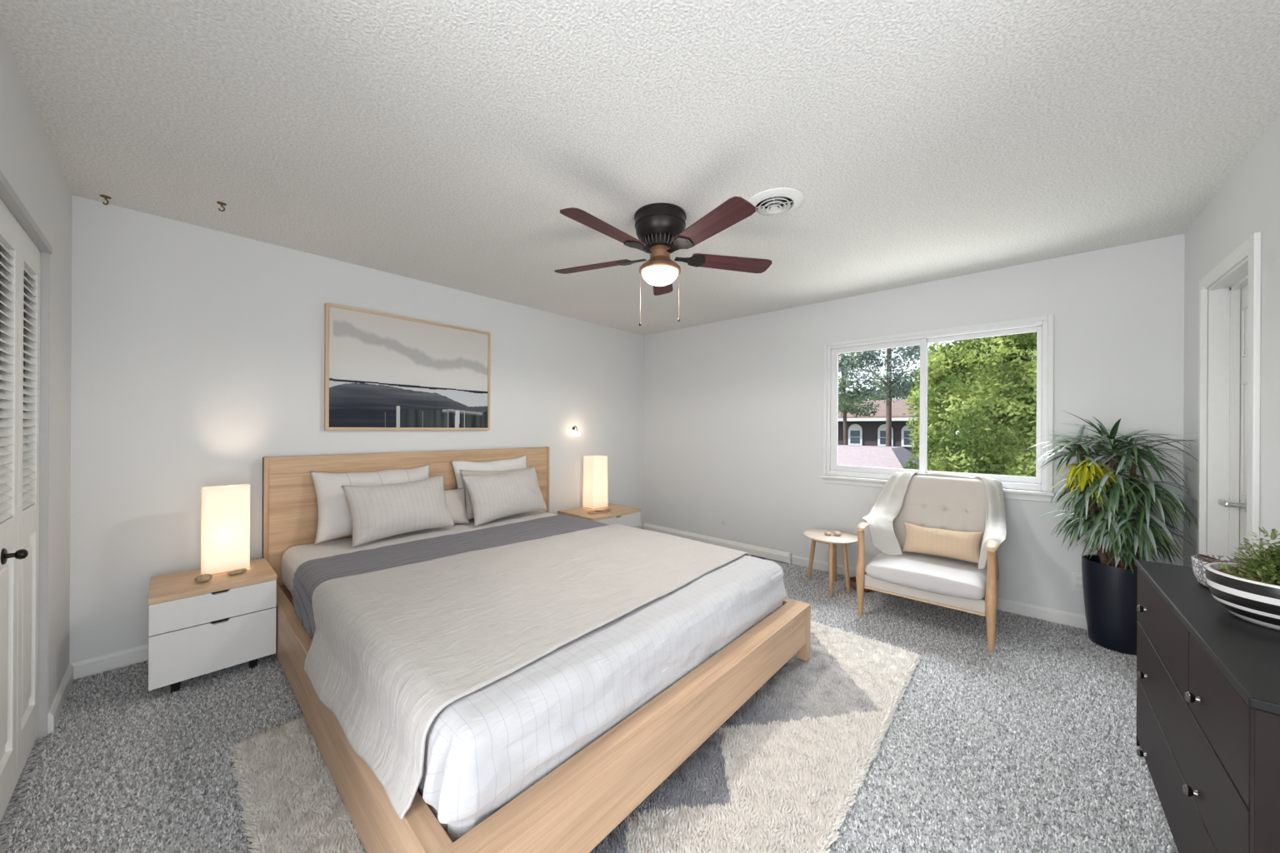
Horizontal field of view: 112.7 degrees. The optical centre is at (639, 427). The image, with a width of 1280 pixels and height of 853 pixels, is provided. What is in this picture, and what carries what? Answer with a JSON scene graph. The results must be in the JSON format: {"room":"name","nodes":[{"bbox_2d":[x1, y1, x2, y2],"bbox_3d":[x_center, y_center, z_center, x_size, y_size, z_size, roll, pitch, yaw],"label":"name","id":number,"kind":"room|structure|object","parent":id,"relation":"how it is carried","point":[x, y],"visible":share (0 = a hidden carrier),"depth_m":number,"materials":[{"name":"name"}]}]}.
{"room":"bedroom","nodes":[
{"label":"bedroom","id":0,"kind":"room"},
{"bbox_2d":[0,27,72,724],"bbox_3d":[-1.995,0.054,1.268,2.457,2.440,0.130,0,0,42],"label":"wall","id":1,"kind":"structure","parent":0,"point":[28,162],"depth_m":1.83,"materials":[{"name":"paint"}]},
{"bbox_2d":[0,198,28,822],"bbox_3d":[-2.051,0.270,1.387,0.356,1.972,0.077,0,0,42],"label":"door","id":2,"kind":"structure","parent":1,"relation":"in","point":[10,553],"depth_m":1.44,"materials":[{"name":"paint"}]},
{"bbox_2d":[0,170,52,739],"bbox_3d":[-1.931,0.265,1.252,1.460,2.020,0.074,0,0,42],"label":"trim","id":3,"kind":"structure","parent":1,"relation":"attached to","point":[7,195],"depth_m":1.75,"materials":[{"name":"white wood"}]},
{"bbox_2d":[16,225,40,783],"bbox_3d":[-2.333,0.269,1.611,0.356,1.972,0.030,0,0,42],"label":"door","id":4,"kind":"structure","parent":1,"relation":"in","point":[30,256],"depth_m":1.64,"materials":[{"name":"paint"}]},
{"bbox_2d":[47,664,73,734],"bbox_3d":[-2.651,1.228,1.955,0.542,0.085,0.014,0,0,42],"label":"baseboard","id":5,"kind":"structure","parent":1,"relation":"attached to","point":[54,712],"depth_m":1.90,"materials":[{"name":"white wood"}]},
{"bbox_2d":[69,195,644,663],"bbox_3d":[-1.456,0.058,3.784,0.130,2.440,4.581,0,0,42],"label":"wall","id":6,"kind":"structure","parent":0,"point":[197,352],"depth_m":2.54,"materials":[{"name":"paint"}]},
{"bbox_2d":[69,524,643,679],"bbox_3d":[-1.409,1.235,3.736,0.014,0.085,4.321,0,0,42],"label":"baseboard","id":7,"kind":"structure","parent":6,"relation":"attached to","point":[93,666],"depth_m":2.23,"materials":[{"name":"white wood"}]},
{"bbox_2d":[324,302,490,429],"bbox_3d":[-1.739,-0.413,3.339,0.044,0.862,1.194,0,0,42],"label":"framed painting","id":8,"kind":"object","parent":6,"relation":"attached to","point":[382,371],"visible":1,"depth_m":3.24,"materials":[{"name":"brown wood"}]},
{"bbox_2d":[572,425,580,435],"bbox_3d":[-0.666,0.032,4.492,0.087,0.110,0.055,0,0,42],"label":"wall sconce","id":9,"kind":"object","parent":6,"relation":"attached to","point":[577,433],"visible":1,"depth_m":4.47,"materials":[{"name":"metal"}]},
{"bbox_2d":[0,555,1178,852],"bbox_3d":[0.148,1.327,0.922,6.364,0.080,6.651,0,0,42],"label":"floor","id":10,"kind":"structure","parent":0,"point":[17,801],"depth_m":1.61,"materials":[{"name":"grey carpet"}]},
{"bbox_2d":[148,558,276,693],"bbox_3d":[-2.255,1.029,2.259,0.422,0.488,0.453,0,0,42],"label":"nightstand","id":11,"kind":"object","parent":10,"relation":"on","point":[224,621],"visible":0.99,"depth_m":2.11,"materials":[{"name":"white wood"}]},
{"bbox_2d":[194,574,212,582],"bbox_3d":[-2.223,0.766,2.170,0.049,0.038,0.064,0,0,42],"label":"stone","id":12,"kind":"object","parent":11,"relation":"on","point":[204,577],"visible":1,"depth_m":2.16,"materials":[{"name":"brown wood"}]},
{"bbox_2d":[200,484,249,575],"bbox_3d":[-2.260,0.552,2.327,0.103,0.465,0.188,0,0,42],"label":"table lamp","id":13,"kind":"object","parent":11,"relation":"on","point":[225,516],"visible":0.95,"depth_m":2.29,"materials":[{"name":"paper"}]},
{"bbox_2d":[227,569,246,574],"bbox_3d":[-2.162,0.775,2.287,0.040,0.020,0.077,0,0,42],"label":"wooden dish","id":14,"kind":"object","parent":11,"relation":"on","point":[237,572],"visible":1,"depth_m":2.28,"materials":[{"name":"brown wood"}]},
{"bbox_2d":[262,446,810,852],"bbox_3d":[-0.663,0.736,2.553,2.655,1.092,2.121,0,0,42],"label":"bed","id":15,"kind":"object","parent":10,"relation":"on","point":[576,806],"visible":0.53,"depth_m":1.48,"materials":[{"name":"brown wood"}]},
{"bbox_2d":[281,510,669,672],"bbox_3d":[-0.726,0.878,2.526,2.471,0.266,1.859,0,0,42],"label":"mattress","id":16,"kind":"object","parent":15,"relation":"on","point":[293,557],"visible":0.09,"depth_m":2.76,"materials":[{"name":"white fabric"}]},
{"bbox_2d":[309,464,429,544],"bbox_3d":[-1.837,0.505,2.996,0.247,0.450,0.762,0,0,42],"label":"pillow","id":17,"kind":"object","parent":16,"relation":"on","point":[334,520],"visible":0.56,"depth_m":2.77,"materials":[{"name":"white fabric"}]},
{"bbox_2d":[340,475,454,548],"bbox_3d":[-1.620,0.546,2.909,0.255,0.381,0.664,0,0,37],"label":"pillow","id":18,"kind":"object","parent":16,"relation":"on","point":[377,512],"visible":1,"depth_m":2.80,"materials":[{"name":"fabric"}]},
{"bbox_2d":[292,514,609,639],"bbox_3d":[-0.925,0.843,2.701,0.886,0.222,1.915,0,0,42],"label":"quilt","id":19,"kind":"object","parent":16,"relation":"on","point":[310,574],"visible":0.56,"depth_m":2.51,"materials":[{"name":"grey fabric"}]},
{"bbox_2d":[444,488,469,524],"bbox_3d":[-1.553,0.595,3.216,0.509,0.300,0.181,0,0,-38],"label":"pillow","id":20,"kind":"object","parent":16,"relation":"on","point":[455,498],"visible":0.29,"depth_m":3.28,"materials":[{"name":"beige fabric"}]},
{"bbox_2d":[450,455,526,504],"bbox_3d":[-1.252,0.495,3.688,0.182,0.489,0.730,0,0,42],"label":"pillow","id":21,"kind":"object","parent":16,"relation":"on","point":[520,462],"visible":0.29,"depth_m":3.62,"materials":[{"name":"white fabric"}]},
{"bbox_2d":[460,466,529,519],"bbox_3d":[-1.181,0.538,3.579,0.624,0.399,0.177,0,0,-43],"label":"pillow","id":22,"kind":"object","parent":16,"relation":"on","point":[469,511],"visible":0.16,"depth_m":3.42,"materials":[{"name":"grey fabric"}]},
{"bbox_2d":[461,466,547,527],"bbox_3d":[-1.092,0.543,3.497,0.267,0.396,0.703,0,0,35],"label":"pillow","id":23,"kind":"object","parent":16,"relation":"on","point":[492,497],"visible":1,"depth_m":3.37,"materials":[{"name":"fabric"}]},
{"bbox_2d":[303,523,750,819],"bbox_3d":[-0.414,0.867,2.208,1.325,0.298,1.984,0,0,42],"label":"throw blanket","id":24,"kind":"object","parent":16,"relation":"on","point":[390,649],"visible":0.98,"depth_m":1.65,"materials":[{"name":"grey fabric"}]},
{"bbox_2d":[417,555,785,841],"bbox_3d":[-0.282,0.882,2.106,1.321,0.290,1.913,0,0,42],"label":"sheet","id":25,"kind":"object","parent":16,"relation":"on","point":[489,746],"visible":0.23,"depth_m":1.30,"materials":[{"name":"white fabric"}]},
{"bbox_2d":[226,621,923,852],"bbox_3d":[-0.022,1.268,2.040,1.929,0.033,2.721,0,0,42],"label":"area rug","id":26,"kind":"object","parent":10,"relation":"on","point":[784,772],"visible":0.45,"depth_m":1.55,"materials":[{"name":"beige carpet"}]},
{"bbox_2d":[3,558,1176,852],"bbox_3d":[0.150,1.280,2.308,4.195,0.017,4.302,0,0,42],"label":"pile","id":27,"kind":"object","parent":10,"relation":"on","point":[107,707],"visible":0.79,"depth_m":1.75,"materials":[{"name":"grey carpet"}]},
{"bbox_2d":[849,576,871,592],"bbox_3d":[1.776,1.258,3.406,0.184,0.075,0.184,0,0,42],"label":"wooden bowl","id":28,"kind":"object","parent":27,"relation":"on","point":[852,580],"visible":0.41,"depth_m":3.38,"materials":[{"name":"brown wood"}]},
{"bbox_2d":[557,503,640,529],"bbox_3d":[-0.407,1.058,4.319,0.531,0.452,0.658,0,0,42],"label":"nightstand","id":29,"kind":"object","parent":10,"relation":"on","point":[623,515],"visible":0.36,"depth_m":4.23,"materials":[{"name":"brown wood"}]},
{"bbox_2d":[582,455,608,509],"bbox_3d":[-0.464,0.564,4.438,0.193,0.535,0.203,0,0,42],"label":"table lamp","id":30,"kind":"object","parent":29,"relation":"on","point":[595,467],"visible":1,"depth_m":4.36,"materials":[{"name":"paper"}]},
{"bbox_2d":[587,511,607,514],"bbox_3d":[-0.416,0.826,4.157,0.179,0.010,0.089,0,0,-21],"label":"notebook","id":31,"kind":"object","parent":29,"relation":"on","point":[588,512],"visible":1,"depth_m":4.13,"materials":[{"name":"paper"}]},
{"bbox_2d":[594,508,612,511],"bbox_3d":[-0.359,0.817,4.220,0.182,0.021,0.054,0,0,-38],"label":"wooden tray","id":32,"kind":"object","parent":29,"relation":"on","point":[607,509],"visible":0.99,"depth_m":4.23,"materials":[{"name":"brown wood"}]},
{"bbox_2d":[803,529,857,597],"bbox_3d":[1.543,1.081,3.456,0.439,0.432,0.424,0,0,42],"label":"side table","id":33,"kind":"object","parent":10,"relation":"on","point":[846,538],"visible":0.91,"depth_m":3.34,"materials":[{"name":"brown wood"}]},
{"bbox_2d":[824,531,831,535],"bbox_3d":[1.515,0.852,3.435,0.057,0.024,0.068,0,0,42],"label":"pebble","id":34,"kind":"object","parent":33,"relation":"on","point":[827,533],"visible":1,"depth_m":3.42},
{"bbox_2d":[833,531,841,535],"bbox_3d":[1.583,0.848,3.421,0.066,0.032,0.059,0,0,42],"label":"pebble","id":35,"kind":"object","parent":33,"relation":"on","point":[837,533],"visible":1,"depth_m":3.40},
{"bbox_2d":[855,475,999,653],"bbox_3d":[2.000,0.831,2.946,0.766,0.939,0.765,0,0,42],"label":"armchair","id":36,"kind":"object","parent":10,"relation":"on","point":[957,504],"visible":0.67,"depth_m":2.89,"materials":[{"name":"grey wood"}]},
{"bbox_2d":[865,551,987,599],"bbox_3d":[1.943,0.965,2.883,0.642,0.114,0.596,0,0,42],"label":"seat cushion","id":37,"kind":"object","parent":36,"relation":"on","point":[938,576],"depth_m":2.73,"materials":[{"name":"fabric"}]},
{"bbox_2d":[862,471,1006,569],"bbox_3d":[2.064,0.617,3.008,0.803,0.559,0.663,0,0,42],"label":"blanket","id":38,"kind":"object","parent":36,"relation":"on","point":[888,504],"visible":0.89,"depth_m":3.00,"materials":[{"name":"white fabric"}]},
{"bbox_2d":[892,475,987,564],"bbox_3d":[2.175,0.641,3.097,0.609,0.557,0.276,0,0,42],"label":"cushion","id":39,"kind":"object","parent":36,"relation":"on","point":[957,504],"depth_m":3.06,"materials":[{"name":"beige fabric"}]},
{"bbox_2d":[901,522,984,564],"bbox_3d":[2.071,0.789,2.933,0.460,0.202,0.143,0,0,40],"label":"lumbar pillow","id":40,"kind":"object","parent":36,"relation":"on","point":[964,546],"visible":0.98,"depth_m":2.88,"materials":[{"name":"beige fabric"}]},
{"bbox_2d":[1025,410,1198,655],"bbox_3d":[2.727,0.599,2.525,0.684,1.405,0.532,0,0,42],"label":"potted plant","id":41,"kind":"object","parent":10,"relation":"on","point":[1110,576],"visible":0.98,"depth_m":2.45,"materials":[{"name":"green plant"}]},
{"bbox_2d":[1135,560,1279,852],"bbox_3d":[1.736,0.917,1.195,0.348,0.757,1.225,0,0,42],"label":"dresser","id":42,"kind":"object","parent":10,"relation":"on","point":[1208,676],"visible":0.95,"depth_m":1.11,"materials":[{"name":"brown wood"}]},
{"bbox_2d":[1190,554,1239,587],"bbox_3d":[1.996,0.489,1.404,0.220,0.103,0.223,0,0,42],"label":"flower pot","id":43,"kind":"object","parent":42,"relation":"on","point":[1199,562],"visible":0.2,"depth_m":1.46,"materials":[{"name":"stone"}]},
{"bbox_2d":[1205,527,1279,630],"bbox_3d":[1.766,0.409,1.161,0.269,0.261,0.281,0,0,42],"label":"potted plant","id":44,"kind":"object","parent":42,"relation":"on","point":[1249,589],"visible":1,"depth_m":1.17,"materials":[{"name":"white ceramic"}]},
{"bbox_2d":[1205,562,1279,630],"bbox_3d":[1.770,0.475,1.166,0.269,0.128,0.269,0,0,42],"label":"bowl","id":45,"kind":"object","parent":44,"relation":"on","point":[1253,597],"depth_m":1.16,"materials":[{"name":"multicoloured ceramic"}]},
{"bbox_2d":[0,0,1279,335],"bbox_3d":[0.163,-1.203,0.922,6.364,0.100,6.651,0,0,42],"label":"ceiling","id":46,"kind":"structure","parent":0,"point":[441,142],"depth_m":1.63,"materials":[{"name":"white paint"}]},
{"bbox_2d":[100,194,111,204],"bbox_3d":[-2.702,-1.148,2.155,0.038,0.043,0.038,0,0,42],"label":"ceiling hook","id":47,"kind":"object","parent":46,"relation":"attached to","point":[105,197],"visible":1,"depth_m":2.15,"materials":[{"name":"gold metal"}]},
{"bbox_2d":[216,201,226,211],"bbox_3d":[-2.173,-1.145,2.214,0.038,0.043,0.038,0,0,42],"label":"ceiling hook","id":48,"kind":"object","parent":46,"relation":"attached to","point":[221,203],"visible":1,"depth_m":2.21,"materials":[{"name":"gold metal"}]},
{"bbox_2d":[554,196,771,325],"bbox_3d":[0.081,-0.854,2.287,1.267,0.600,1.216,0,0,42],"label":"ceiling fan","id":49,"kind":"object","parent":46,"relation":"hanging from","point":[661,231],"visible":1,"depth_m":2.22,"materials":[{"name":"brown wood"}]},
{"bbox_2d":[747,187,804,217],"bbox_3d":[0.688,-1.134,2.185,0.286,0.032,0.286,0,0,42],"label":"ceiling vent","id":50,"kind":"object","parent":46,"relation":"in","point":[773,202],"visible":0.98,"depth_m":2.15,"materials":[{"name":"white metal"}]},
{"bbox_2d":[643,233,1184,615],"bbox_3d":[1.704,0.075,3.921,4.364,2.440,0.130,0,0,42],"label":"wall","id":51,"kind":"structure","parent":0,"point":[733,408],"depth_m":3.59,"materials":[{"name":"paint"}]},
{"bbox_2d":[643,523,792,564],"bbox_3d":[0.742,1.236,4.651,1.855,0.108,0.042,0,0,42],"label":"baseboard heater","id":52,"kind":"object","parent":51,"relation":"attached to","point":[768,553],"visible":0.86,"depth_m":4.46,"materials":[{"name":"paint"}]},
{"bbox_2d":[720,519,725,525],"bbox_3d":[0.885,1.013,4.558,0.070,0.070,0.020,0,0,42],"label":"cable jack","id":53,"kind":"object","parent":51,"relation":"attached to","point":[722,522],"visible":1,"depth_m":4.55,"materials":[{"name":"paint"}]},
{"bbox_2d":[643,524,1087,629],"bbox_3d":[1.601,1.252,3.911,4.204,0.085,0.014,0,0,42],"label":"baseboard","id":54,"kind":"structure","parent":51,"relation":"attached to","point":[1077,621],"depth_m":2.94,"materials":[{"name":"white wood"}]},
{"bbox_2d":[820,315,1054,502],"bbox_3d":[2.230,-0.132,3.376,1.514,1.260,0.140,0,0,42],"label":"window","id":55,"kind":"structure","parent":51,"relation":"in","point":[1015,487],"depth_m":3.33,"materials":[{"name":"white plastic"}]},
{"bbox_2d":[1071,572,1083,592],"bbox_3d":[2.858,1.009,2.772,0.068,0.117,0.010,0,0,42],"label":"wall outlet","id":56,"kind":"object","parent":51,"relation":"attached to","point":[1077,583],"visible":0.62,"depth_m":2.77,"materials":[{"name":"white paint"}]},
{"bbox_2d":[1075,576,1082,581],"bbox_3d":[2.856,0.981,2.769,0.032,0.026,0.004,0,0,42],"label":"receptacle","id":57,"kind":"object","parent":56,"relation":"attached to","point":[1077,578],"depth_m":2.77,"materials":[{"name":"white paint"}]},
{"bbox_2d":[1075,583,1083,588],"bbox_3d":[2.856,1.027,2.769,0.032,0.026,0.004,0,0,42],"label":"receptacle","id":58,"kind":"object","parent":56,"relation":"attached to","point":[1077,585],"depth_m":2.77,"materials":[{"name":"white paint"}]},
{"bbox_2d":[1182,115,1279,567],"bbox_3d":[2.275,0.079,1.401,0.130,2.440,2.833,0,0,42],"label":"wall","id":59,"kind":"structure","parent":0,"point":[1248,202],"depth_m":1.76,"materials":[{"name":"paint"}]},
{"bbox_2d":[1206,257,1248,558],"bbox_3d":[2.725,0.296,1.897,0.130,2.010,0.605,0,0,42],"label":"door","id":60,"kind":"structure","parent":59,"relation":"attached to","point":[1224,296],"depth_m":2.12,"materials":[{"name":"white wood"}]},
{"bbox_2d":[1197,231,1261,558],"bbox_3d":[2.668,0.266,1.949,0.024,2.070,0.735,0,0,42],"label":"trim","id":61,"kind":"structure","parent":59,"relation":"attached to","point":[1251,248],"depth_m":1.71,"materials":[{"name":"white wood"}]},
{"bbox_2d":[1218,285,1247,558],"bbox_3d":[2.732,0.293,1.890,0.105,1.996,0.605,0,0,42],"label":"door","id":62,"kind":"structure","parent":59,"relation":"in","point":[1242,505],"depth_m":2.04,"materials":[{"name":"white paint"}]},
{"label":"outside","id":63,"kind":"structure","parent":0,"visible":0},
{"bbox_3d":[19.973,4.450,25.730,85.000,0.100,55.017,0,0,42],"label":"ground","id":64,"kind":"structure","parent":63,"visible":0},
{"bbox_2d":[838,350,879,444],"bbox_3d":[7.503,0.537,15.310,2.015,7.588,1.894,0,0,42],"label":"pine","id":65,"kind":"object","parent":64,"relation":"on","point":[855,397],"visible":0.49,"depth_m":15.01,"materials":[{"name":"green plant"}]},
{"bbox_2d":[837,445,919,469],"bbox_3d":[5.660,2.418,12.342,4.200,3.800,3.500,0,0,42],"label":"garage","id":66,"kind":"structure","parent":64,"relation":"on","point":[847,455],"depth_m":10.85,"materials":[{"name":"pink"}]},
{"bbox_2d":[838,344,934,446],"bbox_3d":[8.217,0.300,14.142,3.183,8.067,2.181,0,0,42],"label":"pine","id":67,"kind":"object","parent":64,"relation":"on","point":[911,352],"visible":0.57,"depth_m":14.08,"materials":[{"name":"green plant"}]},
{"bbox_2d":[837,399,950,469],"bbox_3d":[10.546,1.471,22.770,9.800,5.750,9.000,0,0,42],"label":"house","id":68,"kind":"structure","parent":64,"relation":"on","point":[864,431],"depth_m":18.06,"materials":[{"name":"brick"}]},
{"bbox_2d":[838,364,969,400],"bbox_3d":[15.984,-0.011,30.086,12.390,8.779,4.454,0,0,42],"label":"tree","id":69,"kind":"object","parent":64,"relation":"on","point":[917,372],"visible":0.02,"depth_m":28.25,"materials":[{"name":"green plant"}]},
{"bbox_2d":[901,331,1036,477],"bbox_3d":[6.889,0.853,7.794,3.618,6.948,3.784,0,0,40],"label":"maple tree","id":70,"kind":"object","parent":64,"relation":"on","point":[1004,402],"visible":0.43,"depth_m":7.38,"materials":[{"name":"green plant"}]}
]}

